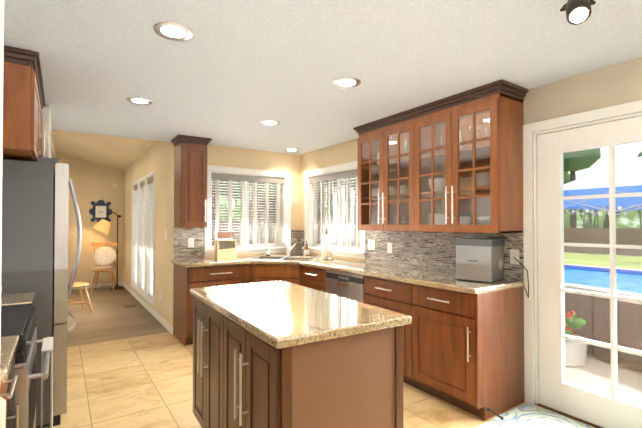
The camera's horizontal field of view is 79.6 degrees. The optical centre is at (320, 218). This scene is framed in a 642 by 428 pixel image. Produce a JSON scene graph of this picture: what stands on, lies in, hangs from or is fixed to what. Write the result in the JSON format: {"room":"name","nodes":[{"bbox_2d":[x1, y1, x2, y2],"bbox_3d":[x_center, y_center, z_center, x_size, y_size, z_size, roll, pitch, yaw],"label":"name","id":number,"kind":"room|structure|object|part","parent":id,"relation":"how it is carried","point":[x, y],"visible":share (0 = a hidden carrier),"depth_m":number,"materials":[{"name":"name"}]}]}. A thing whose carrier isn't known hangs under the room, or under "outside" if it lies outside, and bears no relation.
{"room":"kitchen","nodes":[
{"label":"kitchen","id":0,"kind":"room"},
{"bbox_2d":[0,0,3,350],"bbox_3d":[-1.179,0.174,0.919,0.630,2.390,0.140,0,-1,-34],"label":"wall","id":1,"kind":"structure","parent":0,"point":[1,67],"depth_m":1.13,"materials":[{"name":"white paint"}]},
{"bbox_2d":[3,53,43,161],"bbox_3d":[-2.323,-0.677,2.634,0.637,0.537,1.165,0,-1,-34],"label":"upper cabinet","id":2,"kind":"object","parent":0,"relation":"attached to","point":[23,100],"depth_m":2.30,"materials":[{"name":"brown wood"}]},
{"bbox_2d":[41,104,51,157],"bbox_3d":[-2.926,0.208,3.557,0.690,2.390,1.030,0,-1,-34],"label":"wall block","id":3,"kind":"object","parent":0,"point":[46,118],"visible":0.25,"depth_m":3.33,"materials":[{"name":"white paint"}]},
{"bbox_2d":[52,153,123,285],"bbox_3d":[-5.145,-0.039,8.084,2.080,3.000,0.150,0,-1,-34],"label":"wall","id":4,"kind":"structure","parent":0,"point":[94,182],"depth_m":8.18,"materials":[{"name":"paint"}]},
{"bbox_2d":[89,200,111,221],"bbox_3d":[-4.721,-0.157,8.261,0.440,0.510,0.026,0,-1,-34],"label":"picture frame","id":5,"kind":"object","parent":4,"relation":"attached to","point":[99,210],"visible":0.79,"depth_m":8.25,"materials":[{"name":"blue"}]},
{"bbox_2d":[52,129,157,169],"bbox_3d":[-3.913,-1.310,6.278,2.080,0.476,4.550,0,-1,-34],"label":"ceiling","id":6,"kind":"structure","parent":0,"point":[121,153],"depth_m":6.59,"materials":[{"name":"paint"}]},
{"bbox_2d":[123,141,170,323],"bbox_3d":[-3.114,-0.056,6.802,0.150,3.000,4.550,0,-1,-34],"label":"wall","id":7,"kind":"structure","parent":0,"point":[156,157],"depth_m":5.49,"materials":[{"name":"paint"}]},
{"bbox_2d":[134,184,137,284],"bbox_3d":[-3.404,0.300,7.211,0.117,1.874,0.594,0,-1,-34],"label":"nook window","id":8,"kind":"structure","parent":7,"relation":"in","point":[135,191],"depth_m":7.30,"materials":[{"name":"white"}]},
{"bbox_2d":[113,183,166,300],"bbox_3d":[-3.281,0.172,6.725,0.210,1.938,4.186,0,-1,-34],"label":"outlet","id":9,"kind":"object","parent":7,"relation":"attached to","point":[114,184],"visible":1,"depth_m":5.31,"materials":[{"name":"white plastic"}]},
{"bbox_2d":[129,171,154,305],"bbox_3d":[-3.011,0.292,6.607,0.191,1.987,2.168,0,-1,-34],"label":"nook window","id":10,"kind":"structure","parent":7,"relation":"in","point":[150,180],"depth_m":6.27,"materials":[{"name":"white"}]},
{"bbox_2d":[140,181,144,290],"bbox_3d":[-3.000,0.292,6.615,0.117,1.874,0.594,0,-1,-34],"label":"nook window","id":11,"kind":"structure","parent":7,"relation":"in","point":[142,184],"depth_m":6.71,"materials":[{"name":"white"}]},
{"bbox_2d":[170,142,299,326],"bbox_3d":[-1.110,0.230,5.316,1.810,2.390,0.150,0,-1,-34],"label":"wall","id":12,"kind":"structure","parent":0,"point":[225,156],"depth_m":5.33,"materials":[{"name":"paint"}]},
{"bbox_2d":[171,134,211,227],"bbox_3d":[-1.579,-0.434,4.681,0.391,1.073,0.386,0,-1,-34],"label":"upper cabinet","id":13,"kind":"object","parent":12,"relation":"attached to","point":[190,181],"visible":1,"depth_m":4.56,"materials":[{"name":"brown wood"}]},
{"bbox_2d":[204,165,291,255],"bbox_3d":[-1.006,-0.106,5.363,1.287,1.172,0.193,0,-1,-34],"label":"window","id":14,"kind":"structure","parent":12,"relation":"in","point":[218,177],"depth_m":5.37,"materials":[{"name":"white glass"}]},
{"bbox_3d":[-1.038,-0.106,5.411,1.084,0.989,0.030,0,-1,-34],"label":"back window sash","id":15,"kind":"part","parent":14,"relation":"part of","materials":[{"name":"white"}]},
{"bbox_2d":[263,254,282,256],"bbox_3d":[-0.638,0.588,5.158,0.264,0.170,0.265,0,-1,-34],"label":"sink","id":16,"kind":"object","parent":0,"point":[267,255],"depth_m":5.22,"materials":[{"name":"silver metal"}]},
{"bbox_2d":[279,257,306,260],"bbox_3d":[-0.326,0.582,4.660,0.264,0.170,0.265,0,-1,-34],"label":"sink","id":17,"kind":"object","parent":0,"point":[280,258],"depth_m":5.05,"materials":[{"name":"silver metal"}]},
{"bbox_2d":[40,286,594,427],"bbox_3d":[-1.405,1.434,4.015,3.740,0.050,10.750,0,-1,-34],"label":"floor","id":18,"kind":"structure","parent":0,"point":[145,381],"depth_m":3.38,"materials":[{"name":"tile"}]},
{"bbox_2d":[0,397,5,427],"bbox_3d":[-0.689,0.854,0.458,0.440,1.020,0.482,0,-1,-34],"label":"chair","id":19,"kind":"object","parent":18,"relation":"on","point":[2,413],"visible":1,"depth_m":0.74,"materials":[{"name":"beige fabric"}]},
{"bbox_2d":[0,379,11,427],"bbox_3d":[-1.353,0.932,1.151,0.607,0.880,0.445,0,-1,-34],"label":"base cabinet","id":20,"kind":"object","parent":18,"relation":"on","point":[3,388],"depth_m":1.39,"materials":[{"name":"brown wood"}]},
{"bbox_2d":[0,335,19,384],"bbox_3d":[-1.338,0.473,1.166,0.642,0.040,0.441,0,-1,-34],"label":"countertop","id":21,"kind":"structure","parent":20,"relation":"on","point":[9,345],"depth_m":1.32,"materials":[{"name":"beige stone"}]},
{"bbox_2d":[6,336,18,427],"bbox_3d":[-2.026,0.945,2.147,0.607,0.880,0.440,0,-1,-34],"label":"base cabinet","id":22,"kind":"object","parent":18,"relation":"on","point":[16,416],"depth_m":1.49,"materials":[{"name":"brown wood"}]},
{"bbox_2d":[1,291,35,305],"bbox_3d":[-2.012,0.485,2.162,0.642,0.040,0.436,0,-1,-34],"label":"countertop","id":23,"kind":"structure","parent":22,"relation":"on","point":[6,298],"depth_m":2.26,"materials":[{"name":"beige stone"}]},
{"bbox_2d":[1,303,52,427],"bbox_3d":[-1.625,0.922,1.694,0.730,0.915,0.744,0,-1,-34],"label":"range oven","id":24,"kind":"object","parent":18,"relation":"on","point":[19,320],"visible":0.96,"depth_m":1.70,"materials":[{"name":"grey metal"}]},
{"bbox_2d":[41,337,52,427],"bbox_3d":[-1.424,0.886,2.006,0.048,0.475,0.260,0,-1,-34],"label":"towel","id":25,"kind":"object","parent":24,"relation":"hanging from","point":[47,343],"depth_m":1.91,"materials":[{"name":"grey fabric"}]},
{"bbox_2d":[1,128,81,427],"bbox_3d":[-2.272,0.346,2.815,0.886,2.095,0.910,0,-1,-34],"label":"fridge","id":26,"kind":"object","parent":18,"relation":"on","point":[35,215],"visible":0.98,"depth_m":2.56,"materials":[{"name":"grey metal"}]},
{"bbox_2d":[68,282,92,312],"bbox_3d":[-3.774,0.945,5.858,0.517,0.981,0.565,0,-1,-34],"label":"chair","id":27,"kind":"object","parent":18,"relation":"on","point":[78,285],"visible":0.23,"depth_m":5.88,"materials":[{"name":"brown wood"}]},
{"bbox_2d":[91,242,119,292],"bbox_3d":[-4.388,0.970,7.859,0.550,0.981,0.505,0,-1,-34],"label":"chair","id":28,"kind":"object","parent":18,"relation":"on","point":[105,256],"visible":0.92,"depth_m":7.92,"materials":[{"name":"brown wood"}]},
{"bbox_3d":[-4.407,0.791,7.874,0.401,0.451,0.291,0,-1,-34],"label":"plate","id":29,"kind":"part","parent":28,"relation":"part of","materials":[{"name":"white fabric"}]},
{"bbox_2d":[92,212,123,289],"bbox_3d":[-4.412,0.655,7.998,0.601,1.609,0.330,0,-1,-34],"label":"floor lamp","id":30,"kind":"object","parent":18,"relation":"on","point":[103,225],"visible":1,"depth_m":7.94,"materials":[{"name":"brown metal"}]},
{"bbox_3d":[-4.522,0.162,7.929,0.333,0.329,0.330,0,-1,-34],"label":"lamp shade","id":31,"kind":"part","parent":30,"relation":"part of","materials":[{"name":"yellow fabric"}]},
{"bbox_2d":[123,304,136,307],"bbox_3d":[-3.171,1.435,6.376,0.180,0.008,0.280,0,-1,-34],"label":"floor vent","id":32,"kind":"object","parent":18,"relation":"in","point":[128,305],"visible":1,"depth_m":6.38,"materials":[{"name":"brown metal"}]},
{"bbox_2d":[173,265,226,345],"bbox_3d":[-1.289,0.978,4.688,0.821,0.881,0.670,0,-1,-34],"label":"base cabinet","id":33,"kind":"object","parent":18,"relation":"on","point":[184,280],"depth_m":4.35,"materials":[{"name":"brown wood"}]},
{"bbox_2d":[190,293,403,427],"bbox_3d":[-0.248,0.946,2.202,0.715,0.880,1.312,0,-1,-32],"label":"kitchen island","id":34,"kind":"object","parent":18,"relation":"on","point":[278,354],"depth_m":1.72,"materials":[{"name":"brown wood"}]},
{"bbox_2d":[190,281,410,352],"bbox_3d":[-0.230,0.486,2.226,0.710,0.040,1.370,0,-1,-32],"label":"island countertop","id":35,"kind":"structure","parent":34,"relation":"on","point":[289,315],"depth_m":1.88,"materials":[{"name":"beige stone"}]},
{"bbox_2d":[387,309,402,313],"bbox_3d":[0.829,0.962,3.496,0.620,0.881,0.662,0,-1,-34],"label":"base cabinet","id":36,"kind":"object","parent":18,"relation":"on","point":[395,310],"depth_m":3.25,"materials":[{"name":"brown wood"}]},
{"bbox_2d":[403,285,524,420],"bbox_3d":[1.128,0.957,3.054,0.620,0.881,0.654,0,-1,-34],"label":"base cabinet","id":37,"kind":"object","parent":18,"relation":"on","point":[463,344],"depth_m":2.80,"materials":[{"name":"brown wood"}]},
{"bbox_2d":[171,253,523,308],"bbox_3d":[-0.136,0.551,3.842,1.837,0.130,3.371,0,-1,-34],"label":"countertop","id":38,"kind":"structure","parent":37,"relation":"on","point":[377,284],"depth_m":3.78,"materials":[{"name":"beige stone"}]},
{"bbox_2d":[214,232,235,258],"bbox_3d":[-1.216,0.332,4.910,0.250,0.335,0.112,0,-1,-34],"label":"knife block","id":39,"kind":"object","parent":38,"relation":"on","point":[224,248],"visible":1,"depth_m":4.88,"materials":[{"name":"brown wood"}]},
{"bbox_2d":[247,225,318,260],"bbox_3d":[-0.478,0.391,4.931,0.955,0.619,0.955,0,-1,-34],"label":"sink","id":40,"kind":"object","parent":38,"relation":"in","point":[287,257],"depth_m":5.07,"materials":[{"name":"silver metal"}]},
{"bbox_2d":[304,241,308,255],"bbox_3d":[-0.196,0.402,5.274,0.073,0.204,0.072,0,-1,-34],"label":"soap bottle","id":41,"kind":"object","parent":38,"relation":"on","point":[306,249],"visible":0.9,"depth_m":5.25,"materials":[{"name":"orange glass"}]},
{"bbox_2d":[320,228,333,259],"bbox_3d":[0.071,0.305,4.792,0.176,0.385,0.176,0,-1,-34],"label":"paper towel holder","id":42,"kind":"object","parent":38,"relation":"on","point":[326,246],"visible":1,"depth_m":4.74,"materials":[{"name":"paper"}]},
{"bbox_2d":[455,238,503,282],"bbox_3d":[1.254,0.313,3.034,0.279,0.324,0.286,-1,-1,43],"label":"ice maker","id":43,"kind":"object","parent":38,"relation":"on","point":[479,259],"visible":1,"depth_m":2.93,"materials":[{"name":"silver metal"}]},
{"bbox_2d":[507,257,528,297],"bbox_3d":[1.501,0.441,2.948,0.093,0.296,0.194,0,-1,-34],"label":"cord","id":44,"kind":"object","parent":43,"relation":"attached to","point":[522,281],"visible":0.92,"depth_m":2.90,"materials":[{"name":"black plastic"}]},
{"bbox_2d":[476,402,593,427],"bbox_3d":[1.550,1.379,2.169,0.850,0.012,1.220,0,-1,-34],"label":"door mat","id":45,"kind":"object","parent":18,"relation":"on","point":[527,415],"visible":1,"depth_m":2.64,"materials":[{"name":"white fabric"}]},
{"bbox_2d":[4,0,641,154],"bbox_3d":[-0.111,-1.034,2.265,3.890,0.060,6.350,0,-1,-34],"label":"ceiling","id":46,"kind":"structure","parent":0,"point":[232,73],"depth_m":2.39,"materials":[{"name":"white paint"}]},
{"bbox_2d":[127,97,152,104],"bbox_3d":[-1.517,-0.988,3.228,0.200,0.006,0.200,0,-1,-34],"label":"recessed light","id":47,"kind":"object","parent":46,"relation":"in","point":[138,100],"visible":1,"depth_m":3.23,"materials":[{"name":"silver metal"}]},
{"bbox_2d":[153,22,192,40],"bbox_3d":[-0.791,-1.003,2.065,0.200,0.006,0.200,0,-1,-34],"label":"recessed light","id":48,"kind":"object","parent":46,"relation":"in","point":[169,31],"visible":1,"depth_m":2.06,"materials":[{"name":"silver metal"}]},
{"bbox_2d":[260,120,279,125],"bbox_3d":[-0.517,-0.979,3.928,0.200,0.006,0.200,0,-1,-34],"label":"recessed light","id":49,"kind":"object","parent":46,"relation":"in","point":[270,123],"visible":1,"depth_m":3.91,"materials":[{"name":"silver metal"}]},
{"bbox_2d":[285,149,298,151],"bbox_3d":[-0.410,-0.961,5.376,0.200,0.006,0.200,0,-1,-34],"label":"recessed light","id":50,"kind":"object","parent":46,"relation":"in","point":[292,150],"visible":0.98,"depth_m":5.39,"materials":[{"name":"silver metal"}]},
{"bbox_2d":[333,77,360,87],"bbox_3d":[0.189,-0.994,2.812,0.200,0.006,0.200,0,-1,-34],"label":"recessed light","id":51,"kind":"object","parent":46,"relation":"in","point":[347,82],"visible":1,"depth_m":2.80,"materials":[{"name":"silver metal"}]},
{"bbox_2d":[560,0,595,24],"bbox_3d":[1.078,-0.942,1.406,0.562,0.144,0.566,0,-1,-34],"label":"track spotlight","id":52,"kind":"object","parent":46,"relation":"attached to","point":[578,11],"visible":1,"depth_m":1.68,"materials":[{"name":"brown metal"}]},
{"bbox_2d":[300,57,641,376],"bbox_3d":[1.438,0.205,3.297,0.150,2.390,6.350,0,-1,-34],"label":"wall","id":53,"kind":"structure","parent":0,"point":[615,84],"depth_m":2.74,"materials":[{"name":"beige paint"}]},
{"bbox_2d":[302,161,365,258],"bbox_3d":[0.193,-0.109,5.102,0.193,1.172,1.367,0,-1,-34],"label":"window","id":54,"kind":"structure","parent":53,"relation":"in","point":[337,176],"depth_m":5.11,"materials":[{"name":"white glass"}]},
{"bbox_3d":[0.240,-0.109,5.135,0.030,0.989,1.164,0,-1,-34],"label":"right window sash","id":55,"kind":"part","parent":54,"relation":"part of","materials":[{"name":"white"}]},
{"bbox_3d":[0.240,-0.109,5.135,0.006,0.954,1.129,0,-1,-34],"label":"glass","id":56,"kind":"part","parent":54,"relation":"part of","materials":[{"name":"clear glass"}]},
{"bbox_2d":[174,228,523,280],"bbox_3d":[-0.124,0.290,3.857,1.806,0.391,3.368,0,-1,-34],"label":"backsplash","id":57,"kind":"structure","parent":53,"relation":"attached to","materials":[{"name":"tile"}]},
{"bbox_2d":[357,115,404,230],"bbox_3d":[0.770,-0.407,3.840,0.351,1.047,0.855,0,-1,-34],"label":"upper cabinet","id":58,"kind":"object","parent":53,"relation":"attached to","point":[380,147],"depth_m":3.90,"materials":[{"name":"brown wood"}]},
{"bbox_2d":[405,87,524,232],"bbox_3d":[1.182,-0.415,3.232,0.351,1.047,0.855,0,-1,-34],"label":"upper cabinet","id":59,"kind":"object","parent":53,"relation":"attached to","point":[453,163],"depth_m":3.08,"materials":[{"name":"brown wood"}]},
{"bbox_2d":[535,404,602,427],"bbox_3d":[1.968,1.409,2.542,0.200,0.062,0.990,0,-1,-34],"label":"door threshold sill","id":60,"kind":"structure","parent":53,"relation":"attached to","point":[570,416],"depth_m":2.70,"materials":[{"name":"brown"}]},
{"bbox_2d":[523,100,641,403],"bbox_3d":[1.939,0.330,2.536,0.170,2.120,1.130,0,-1,-34],"label":"door frame","id":61,"kind":"structure","parent":53,"relation":"attached to","point":[530,256],"depth_m":2.90,"materials":[{"name":"white wood"}]},
{"bbox_2d":[536,116,641,427],"bbox_3d":[1.885,0.369,2.506,0.098,2.010,0.954,0,-1,-34],"label":"patio door","id":62,"kind":"structure","parent":53,"relation":"in","point":[557,391],"depth_m":2.68,"materials":[{"name":"white"}]},
{"bbox_3d":[1.910,0.341,2.516,0.006,1.645,0.612,0,-1,-34],"label":"glass","id":63,"kind":"part","parent":62,"relation":"part of","materials":[{"name":"clear glass"}]},
{"bbox_3d":[-3.059,-0.104,3.007,0.150,3.000,10.900,0,-1,-34],"label":"wall","id":64,"kind":"structure","parent":0,"visible":0},
{"bbox_2d":[72,282,121,289],"bbox_3d":[-5.165,1.414,7.951,1.860,0.090,0.017,0,-1,-34],"label":"baseboard","id":65,"kind":"structure","parent":64,"relation":"attached to","point":[119,283],"depth_m":8.25,"materials":[{"name":"white"}]},
{"bbox_2d":[122,282,172,333],"bbox_3d":[-3.099,1.397,6.613,0.017,0.090,4.550,0,-1,-34],"label":"baseboard","id":66,"kind":"structure","parent":64,"relation":"attached to","point":[161,320],"depth_m":5.78,"materials":[{"name":"white wood"}]},
{"label":"outside","id":67,"kind":"structure","parent":0,"visible":0},
{"bbox_2d":[219,142,641,227],"bbox_3d":[3.324,-11.036,8.453,67.107,27.000,75.853,0,-1,-34],"label":"sky","id":68,"kind":"structure","parent":67,"point":[588,172],"depth_m":34.25,"materials":[{"name":"white"}]},
{"bbox_2d":[564,252,641,404],"bbox_3d":[8.457,1.810,21.331,48.000,0.060,44.000,0,-1,-34],"label":"patio","id":69,"kind":"structure","parent":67,"point":[620,377],"depth_m":3.91,"materials":[{"name":"beige concrete"}]},
{"bbox_2d":[212,148,641,255],"bbox_3d":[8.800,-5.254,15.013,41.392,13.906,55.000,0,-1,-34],"label":"fence","id":70,"kind":"object","parent":69,"relation":"on","point":[604,235],"depth_m":19.16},
{"bbox_2d":[565,310,587,366],"bbox_3d":[2.679,1.280,4.215,0.409,0.564,0.456,0,-1,-34],"label":"flower pot","id":71,"kind":"object","parent":69,"relation":"on","point":[580,357],"depth_m":4.04,"materials":[{"name":"white ceramic"}]},
{"bbox_2d":[564,283,641,371],"bbox_3d":[3.679,1.154,3.788,0.860,0.745,2.600,0,-1,-20],"label":"wicker sofa","id":72,"kind":"object","parent":69,"relation":"on","point":[606,325],"depth_m":4.18,"materials":[{"name":"wicker"}]},
{"bbox_2d":[564,264,641,293],"bbox_3d":[9.201,1.964,9.157,5.900,0.720,17.700,0,-1,-34],"label":"pool","id":73,"kind":"object","parent":69,"relation":"in","point":[597,283],"depth_m":11.78,"materials":[{"name":"blue liquid"}]},
{"bbox_2d":[564,156,641,214],"bbox_3d":[5.934,0.152,6.247,2.951,2.870,3.052,0,-1,-34],"label":"canopy tent","id":74,"kind":"object","parent":69,"relation":"on","point":[625,172],"depth_m":6.14,"materials":[{"name":"blue"}]}
]}

